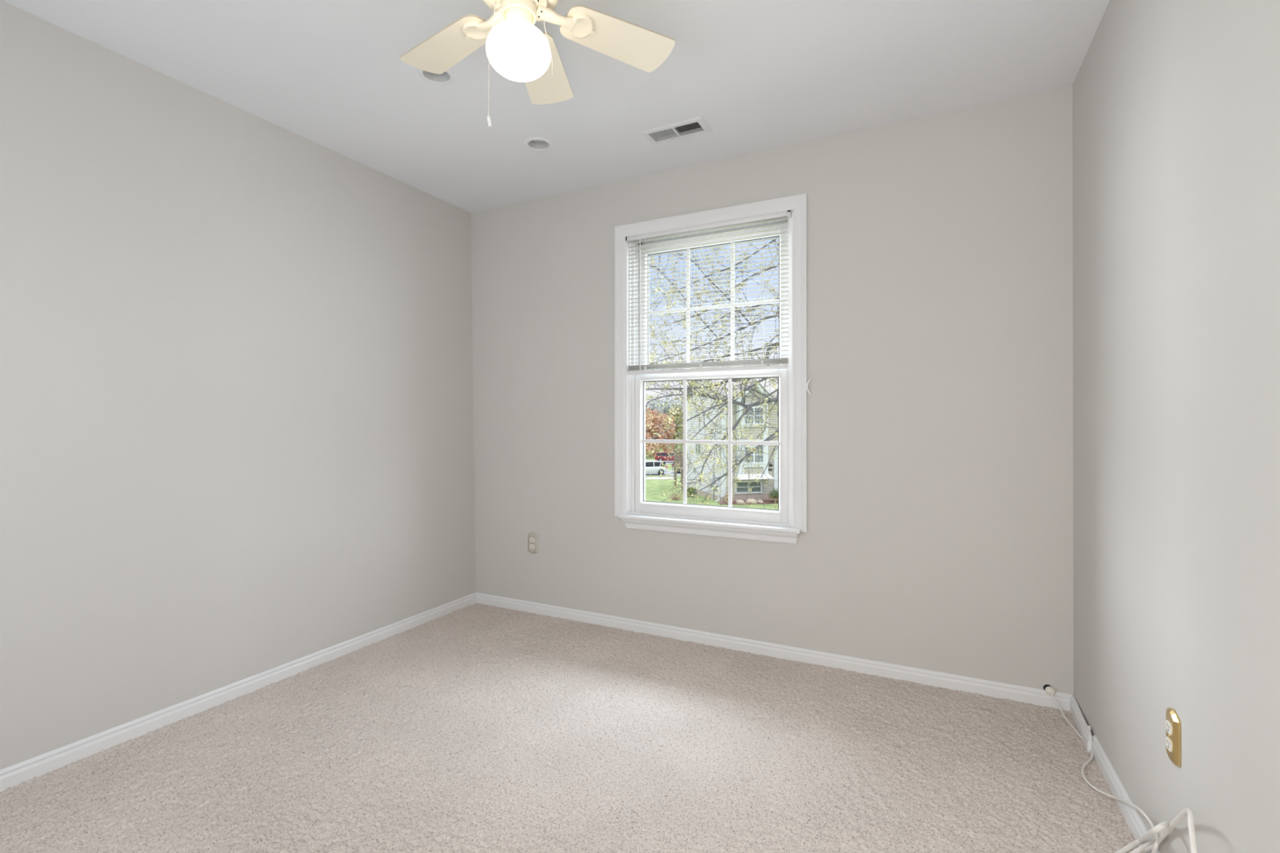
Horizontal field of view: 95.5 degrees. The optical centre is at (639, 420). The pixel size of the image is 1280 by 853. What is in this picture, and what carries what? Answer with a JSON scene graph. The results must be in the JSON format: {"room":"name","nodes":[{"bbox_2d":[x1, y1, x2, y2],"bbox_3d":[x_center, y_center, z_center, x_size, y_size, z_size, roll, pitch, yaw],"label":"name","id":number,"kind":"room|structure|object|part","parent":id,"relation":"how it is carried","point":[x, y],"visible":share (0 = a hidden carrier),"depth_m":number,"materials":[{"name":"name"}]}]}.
{"room":"empty bedroom","nodes":[
{"label":"empty bedroom","id":0,"kind":"room"},
{"bbox_2d":[0,0,475,769],"bbox_3d":[-1.806,-0.090,2.304,0.200,2.440,3.120,0,0,27],"label":"wall","id":1,"kind":"structure","parent":0,"point":[236,394],"depth_m":2.27,"materials":[{"name":"beige paint"}]},
{"bbox_2d":[0,592,475,791],"bbox_3d":[-1.716,1.110,2.244,0.012,0.080,3.100,0,0,27],"label":"baseboard","id":2,"kind":"structure","parent":1,"relation":"attached to","point":[12,775],"depth_m":2.25,"materials":[{"name":"white wood"}]},
{"bbox_2d":[0,0,1109,213],"bbox_3d":[-0.381,-1.462,1.579,3.600,0.300,3.500,0,0,27],"label":"ceiling","id":3,"kind":"structure","parent":0,"point":[763,75],"depth_m":2.20,"materials":[{"name":"white paint"}]},
{"bbox_2d":[417,68,454,84],"bbox_3d":[-0.770,-1.346,2.200,0.134,0.084,0.134,0,0,27],"label":"recessed light","id":4,"kind":"object","parent":3,"relation":"in","point":[447,77],"visible":0.34,"depth_m":2.24,"materials":[{"name":"white plastic"}]},
{"bbox_2d":[400,0,675,127],"bbox_3d":[-0.336,-1.042,1.603,0.979,0.539,0.942,0,0,27],"label":"ceiling fan","id":5,"kind":"object","parent":3,"relation":"hanging from","point":[518,51],"visible":1,"depth_m":1.72,"materials":[{"name":"beige wood"}]},
{"bbox_3d":[-0.587,-1.157,1.798,0.352,0.029,0.151,0,0,37],"label":"fan blade","id":6,"kind":"part","parent":5,"relation":"part of","materials":[{"name":"beige wood"}]},
{"bbox_3d":[-0.391,-0.974,1.560,0.016,0.348,0.059,0,0,4],"label":"pull chain","id":7,"kind":"part","parent":5,"relation":"part of","materials":[{"name":"white metal"}]},
{"bbox_3d":[-0.335,-1.016,1.608,0.177,0.125,0.177,0,0,27],"label":"lamp shade","id":8,"kind":"part","parent":5,"relation":"part of","materials":[{"name":"white glass"}]},
{"bbox_3d":[-0.278,-1.040,1.576,0.083,0.217,0.023,0,0,-10],"label":"pull chain","id":9,"kind":"part","parent":5,"relation":"part of","materials":[{"name":"white metal"}]},
{"bbox_3d":[-0.320,-1.153,1.923,0.151,0.033,0.352,0,0,3],"label":"fan blade","id":10,"kind":"part","parent":5,"relation":"part of","materials":[{"name":"beige wood"}]},
{"bbox_3d":[-0.067,-1.163,1.774,0.352,0.027,0.151,0,0,-32],"label":"fan blade","id":11,"kind":"part","parent":5,"relation":"part of","materials":[{"name":"beige wood"}]},
{"bbox_2d":[524,137,553,151],"bbox_3d":[-0.479,-1.345,2.752,0.134,0.084,0.134,0,0,27],"label":"recessed light","id":12,"kind":"object","parent":3,"relation":"in","point":[538,144],"visible":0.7,"depth_m":2.78,"materials":[{"name":"white plastic"}]},
{"bbox_2d":[640,115,712,144],"bbox_3d":[0.166,-1.385,2.627,0.293,0.168,0.137,0,0,27],"label":"ceiling vent","id":13,"kind":"object","parent":3,"relation":"in","point":[695,126],"visible":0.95,"depth_m":2.63,"materials":[{"name":"metal"}]},
{"bbox_2d":[0,603,1138,852],"bbox_3d":[-0.355,1.129,1.565,3.116,0.011,3.153,0,0,27],"label":"floor","id":14,"kind":"structure","parent":0,"point":[477,727],"depth_m":1.91,"materials":[{"name":"beige carpet"}]},
{"bbox_2d":[1044,686,1159,852],"bbox_3d":[1.406,1.059,1.812,0.087,0.136,1.070,0,0,27],"label":"cable","id":15,"kind":"object","parent":14,"relation":"on","point":[1050,691],"visible":0.93,"depth_m":1.79,"materials":[{"name":"white plastic"}]},
{"bbox_2d":[470,85,1073,694],"bbox_3d":[0.396,-0.063,3.010,3.500,2.590,0.161,0,0,27],"label":"wall","id":16,"kind":"structure","parent":0,"point":[939,537],"depth_m":2.60,"materials":[{"name":"beige paint"}]},
{"bbox_2d":[528,532,537,553],"bbox_3d":[-0.634,0.724,3.429,0.074,0.127,0.012,0,0,27],"label":"wall outlet","id":17,"kind":"object","parent":16,"relation":"attached to","point":[532,537],"visible":1,"depth_m":3.42,"materials":[{"name":"beige plastic"}]},
{"bbox_2d":[529,544,534,549],"bbox_3d":[-0.634,0.744,3.428,0.034,0.027,0.008,0,0,27],"label":"receptacle","id":18,"kind":"object","parent":17,"relation":"attached to","point":[531,546],"depth_m":3.42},
{"bbox_2d":[529,537,534,542],"bbox_3d":[-0.634,0.705,3.428,0.034,0.027,0.008,0,0,27],"label":"receptacle","id":19,"kind":"object","parent":17,"relation":"attached to","point":[531,540],"depth_m":3.42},
{"bbox_2d":[614,193,807,543],"bbox_3d":[0.361,-0.237,3.023,1.022,1.642,0.257,0,0,27],"label":"window","id":20,"kind":"structure","parent":16,"relation":"in","point":[784,524],"depth_m":2.96,"materials":[{"name":"white wood"}]},
{"bbox_2d":[625,209,791,375],"bbox_3d":[0.321,-0.620,2.952,0.882,0.747,0.038,0,0,27],"label":"window blind","id":21,"kind":"object","parent":20,"relation":"attached to","point":[736,365],"visible":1,"depth_m":2.95,"materials":[{"name":"white plastic"}]},
{"bbox_3d":[0.035,-0.608,3.100,0.012,0.722,0.028,0,0,27],"label":"ladder cord","id":22,"kind":"part","parent":21,"relation":"part of","materials":[{"name":"white fabric"}]},
{"bbox_3d":[0.314,-0.608,2.960,0.012,0.722,0.028,0,0,27],"label":"ladder cord","id":23,"kind":"part","parent":21,"relation":"part of","materials":[{"name":"white fabric"}]},
{"bbox_3d":[0.321,-0.256,2.956,0.859,0.018,0.025,0,0,27],"label":"rail","id":24,"kind":"part","parent":21,"relation":"part of","materials":[{"name":"white plastic"}]},
{"bbox_3d":[0.596,-0.609,2.819,0.012,0.722,0.028,0,0,27],"label":"ladder cord","id":25,"kind":"part","parent":21,"relation":"part of","materials":[{"name":"white fabric"}]},
{"bbox_3d":[0.331,0.449,2.982,0.719,0.009,0.013,0,0,27],"label":"lift rail","id":26,"kind":"part","parent":20,"relation":"part of","materials":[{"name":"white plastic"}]},
{"bbox_3d":[0.348,0.127,2.995,0.828,0.746,0.032,0,0,27],"label":"sash","id":27,"kind":"part","parent":20,"relation":"part of","materials":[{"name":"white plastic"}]},
{"bbox_3d":[0.369,-0.591,3.040,0.828,0.755,0.032,0,0,27],"label":"sash","id":28,"kind":"part","parent":20,"relation":"part of","materials":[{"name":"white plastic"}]},
{"bbox_2d":[805,378,811,395],"bbox_3d":[0.784,-0.158,2.707,0.026,0.077,0.012,0,0,27],"label":"cleat","id":29,"kind":"object","parent":20,"relation":"attached to","point":[809,380],"visible":1,"depth_m":2.70,"materials":[{"name":"white plastic"}]},
{"bbox_2d":[475,592,1073,711],"bbox_3d":[0.330,1.111,2.943,3.039,0.080,0.012,0,0,27],"label":"baseboard","id":30,"kind":"structure","parent":16,"relation":"attached to","point":[1035,696],"depth_m":2.72,"materials":[{"name":"white wood"}]},
{"bbox_2d":[1072,0,1279,852],"bbox_3d":[1.092,-0.079,0.846,0.211,2.510,3.120,0,0,27],"label":"wall","id":31,"kind":"structure","parent":0,"point":[1176,103],"depth_m":1.30,"materials":[{"name":"beige paint"}]},
{"bbox_2d":[1070,696,1159,852],"bbox_3d":[0.995,1.106,0.873,0.024,0.081,3.087,0,0,26],"label":"baseboard","id":32,"kind":"structure","parent":31,"relation":"attached to","point":[1138,828],"depth_m":1.79,"materials":[{"name":"white wood"}]},
{"bbox_2d":[1114,808,1197,852],"bbox_3d":[1.142,0.956,1.329,0.151,0.340,0.486,0,0,27],"label":"cable","id":33,"kind":"object","parent":31,"relation":"attached to","point":[1164,828],"visible":0.92,"depth_m":1.33,"materials":[{"name":"white plastic"}]},
{"bbox_2d":[1165,707,1181,766],"bbox_3d":[1.235,0.734,1.351,0.012,0.127,0.074,0,0,27],"label":"wall outlet","id":34,"kind":"object","parent":31,"relation":"attached to","point":[1173,725],"visible":1,"depth_m":1.33,"materials":[{"name":"gold metal"}]},
{"bbox_2d":[1165,736,1172,752],"bbox_3d":[1.234,0.754,1.352,0.008,0.027,0.034,0,0,27],"label":"receptacle","id":35,"kind":"object","parent":34,"relation":"attached to","point":[1168,739],"depth_m":1.35,"materials":[{"name":"white plastic"}]},
{"bbox_2d":[1165,720,1172,735],"bbox_3d":[1.234,0.715,1.352,0.008,0.027,0.034,0,0,27],"label":"receptacle","id":36,"kind":"object","parent":34,"relation":"attached to","point":[1168,722],"depth_m":1.35,"materials":[{"name":"white plastic"}]},
{"label":"outside","id":37,"kind":"structure","parent":0,"visible":0},
{"bbox_2d":[645,444,777,509],"bbox_3d":[0.000,6.793,131.483,401.354,0.120,373.378,0,0,27],"label":"lawn","id":38,"kind":"structure","parent":37,"point":[653,493],"depth_m":51.46,"materials":[{"name":"green plant"}]},
{"bbox_2d":[645,410,658,457],"bbox_3d":[0.475,2.199,102.926,5.351,8.926,4.849,0,0,27],"label":"tree","id":39,"kind":"object","parent":38,"relation":"on","point":[647,448],"visible":0.19,"depth_m":102.60,"materials":[{"name":"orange plant"}]},
{"bbox_2d":[645,395,662,432],"bbox_3d":[2.890,0.147,152.221,7.158,13.462,6.519,0,0,27],"label":"tree","id":40,"kind":"object","parent":38,"relation":"on","point":[655,402],"visible":0.14,"depth_m":150.34,"materials":[{"name":"green plant"}]},
{"bbox_2d":[645,406,666,456],"bbox_3d":[2.205,2.022,107.913,5.377,9.349,4.942,0,0,27],"label":"tree","id":41,"kind":"object","parent":38,"relation":"on","point":[656,420],"visible":0.42,"depth_m":106.81,"materials":[{"name":"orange plant"}]},
{"bbox_2d":[656,395,676,426],"bbox_3d":[8.037,-0.150,167.993,6.591,13.948,6.435,0,0,27],"label":"tree","id":42,"kind":"object","parent":38,"relation":"on","point":[668,406],"visible":0.14,"depth_m":166.49,"materials":[{"name":"green plant"}]},
{"bbox_2d":[657,411,676,453],"bbox_3d":[4.988,2.490,116.070,5.160,8.602,5.105,0,0,27],"label":"tree","id":43,"kind":"object","parent":38,"relation":"on","point":[668,436],"visible":0.51,"depth_m":114.58,"materials":[{"name":"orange plant"}]},
{"bbox_2d":[668,403,683,451],"bbox_3d":[7.551,1.457,128.129,5.796,10.536,5.911,0,0,27],"label":"tree","id":44,"kind":"object","parent":38,"relation":"on","point":[678,420],"visible":0.36,"depth_m":127.62,"materials":[{"name":"green plant"}]},
{"bbox_2d":[669,493,683,500],"bbox_3d":[3.007,6.237,47.994,1.385,0.677,1.396,0,0,27],"label":"clump","id":45,"kind":"object","parent":38,"relation":"on","point":[672,498],"visible":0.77,"depth_m":47.85,"materials":[{"name":"plant"}]},
{"bbox_2d":[675,395,683,439],"bbox_3d":[13.546,-0.483,183.598,7.018,14.692,6.380,0,0,27],"label":"tree","id":46,"kind":"object","parent":38,"relation":"on","point":[677,402],"visible":0.04,"depth_m":183.39,"materials":[{"name":"green plant"}]},
{"bbox_2d":[686,486,697,496],"bbox_3d":[4.380,6.139,49.852,1.070,0.913,1.010,0,0,-23],"label":"shrub","id":47,"kind":"object","parent":38,"relation":"on","point":[690,491],"visible":0.73,"depth_m":49.64,"materials":[{"name":"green plant"}]},
{"bbox_2d":[645,236,778,509],"bbox_3d":[2.615,1.179,8.458,8.058,10.514,2.193,0,0,-29],"label":"maple tree","id":48,"kind":"object","parent":38,"relation":"on","point":[748,406],"visible":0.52,"depth_m":7.39,"materials":[{"name":"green plant"}]},
{"bbox_2d":[673,365,777,502],"bbox_3d":[8.892,0.996,52.539,8.829,11.680,13.575,0,0,-15],"label":"neighbor house","id":49,"kind":"structure","parent":38,"relation":"on","point":[741,491],"depth_m":46.82,"materials":[{"name":"white"}]},
{"bbox_3d":[3.522,5.549,58.045,0.200,2.200,0.180,0,0,-15],"label":"deck post","id":50,"kind":"part","parent":49,"relation":"part of","materials":[{"name":"wood"}]},
{"bbox_3d":[5.785,3.671,56.859,4.060,1.550,3.635,0,0,-15],"label":"deck railing","id":51,"kind":"part","parent":49,"relation":"part of","materials":[{"name":"brown wood"}]},
{"bbox_3d":[4.052,5.544,56.013,0.200,2.200,0.180,0,0,-15],"label":"deck post","id":52,"kind":"part","parent":49,"relation":"part of","materials":[{"name":"wood"}]},
{"bbox_3d":[5.111,2.252,51.249,0.035,1.200,1.070,0,0,-15],"label":"pane","id":53,"kind":"part","parent":49,"relation":"part of","materials":[{"name":"glass"}]},
{"bbox_3d":[8.668,5.315,46.502,2.210,0.913,0.045,0,0,-15],"label":"pane","id":54,"kind":"part","parent":49,"relation":"part of","materials":[{"name":"glass"}]},
{"bbox_3d":[8.993,-0.380,45.981,1.690,1.316,0.045,0,0,-15],"label":"pane","id":55,"kind":"part","parent":49,"relation":"part of","materials":[{"name":"glass"}]},
{"bbox_3d":[8.993,2.709,45.973,1.690,1.316,0.045,0,0,-15],"label":"pane","id":56,"kind":"part","parent":49,"relation":"part of","materials":[{"name":"glass"}]},
{"bbox_3d":[8.962,0.552,46.056,3.240,7.377,0.850,0,0,-15],"label":"bay trim","id":57,"kind":"part","parent":49,"relation":"part of","materials":[{"name":"white wood"}]},
{"bbox_3d":[11.509,4.009,47.201,1.450,3.457,0.180,0,0,-15],"label":"door frame","id":58,"kind":"part","parent":49,"relation":"part of","materials":[{"name":"white wood"}]},
{"bbox_3d":[11.508,4.109,47.242,0.930,3.257,0.100,0,0,-15],"label":"door","id":59,"kind":"part","parent":49,"relation":"part of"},
{"bbox_2d":[719,499,777,504],"bbox_3d":[9.019,6.509,45.844,5.750,0.220,1.400,0,0,-15],"label":"mulch bed","id":60,"kind":"object","parent":38,"relation":"on","point":[766,501],"visible":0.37,"depth_m":45.60,"materials":[{"name":"brown soil"}]},
{"bbox_2d":[722,493,733,503],"bbox_3d":[6.938,6.106,45.343,0.881,0.934,0.868,0,0,27],"label":"shrub","id":61,"kind":"object","parent":60,"relation":"on","point":[726,496],"visible":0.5,"depth_m":45.27,"materials":[{"name":"grey plant"}]},
{"bbox_2d":[735,499,744,504],"bbox_3d":[7.789,6.405,45.214,0.789,0.464,0.570,0,0,27],"label":"boulder","id":62,"kind":"object","parent":60,"relation":"on","point":[739,501],"visible":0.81,"depth_m":45.02,"materials":[{"name":"beige stone"}]},
{"bbox_2d":[745,498,757,503],"bbox_3d":[8.707,6.397,45.478,0.914,0.585,0.722,0,0,27],"label":"boulder","id":63,"kind":"object","parent":60,"relation":"on","point":[750,501],"visible":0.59,"depth_m":45.21,"materials":[{"name":"beige stone"}]},
{"bbox_2d":[766,488,777,500],"bbox_3d":[10.674,5.750,45.806,1.468,1.092,1.542,0,0,27],"label":"yucca plant","id":64,"kind":"object","parent":60,"relation":"on","point":[774,492],"visible":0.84,"depth_m":45.67,"materials":[{"name":"green plant"}]},
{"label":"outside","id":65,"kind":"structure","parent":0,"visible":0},
{"bbox_2d":[645,471,680,475],"bbox_3d":[-14.960,6.595,72.214,82.965,0.120,47.139,0,0,27],"label":"street","id":66,"kind":"structure","parent":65,"point":[667,472],"depth_m":71.14,"materials":[{"name":"grey asphalt"}]},
{"bbox_2d":[645,460,668,475],"bbox_3d":[1.055,5.711,70.286,4.510,1.621,1.844,0,0,-6],"label":"car","id":67,"kind":"object","parent":66,"relation":"on","point":[651,466],"visible":0.48,"depth_m":69.57,"materials":[{"name":"white paint"}]},
{"bbox_2d":[671,461,680,473],"bbox_3d":[6.326,5.716,72.485,4.515,1.621,1.856,0,0,-9],"label":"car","id":68,"kind":"object","parent":66,"relation":"on","point":[679,471],"visible":0.09,"depth_m":72.17,"materials":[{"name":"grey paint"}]},
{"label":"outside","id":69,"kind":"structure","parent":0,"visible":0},
{"bbox_2d":[645,460,673,463],"bbox_3d":[-10.000,6.645,92.484,92.482,0.120,52.972,0,0,27],"label":"street","id":70,"kind":"structure","parent":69,"point":[666,462],"depth_m":91.21,"materials":[{"name":"grey asphalt"}]},
{"bbox_2d":[653,452,674,461],"bbox_3d":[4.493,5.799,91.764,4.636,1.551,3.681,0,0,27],"label":"car","id":71,"kind":"object","parent":70,"relation":"on","point":[660,458],"visible":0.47,"depth_m":90.94,"materials":[{"name":"red paint"}]},
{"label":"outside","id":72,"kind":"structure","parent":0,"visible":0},
{"bbox_2d":[645,476,674,479],"bbox_3d":[-12.975,6.566,64.484,34.332,0.120,2.393,0,0,-4],"label":"sidewalk","id":73,"kind":"structure","parent":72,"point":[659,477],"depth_m":64.90,"materials":[{"name":"concrete"}]}
]}

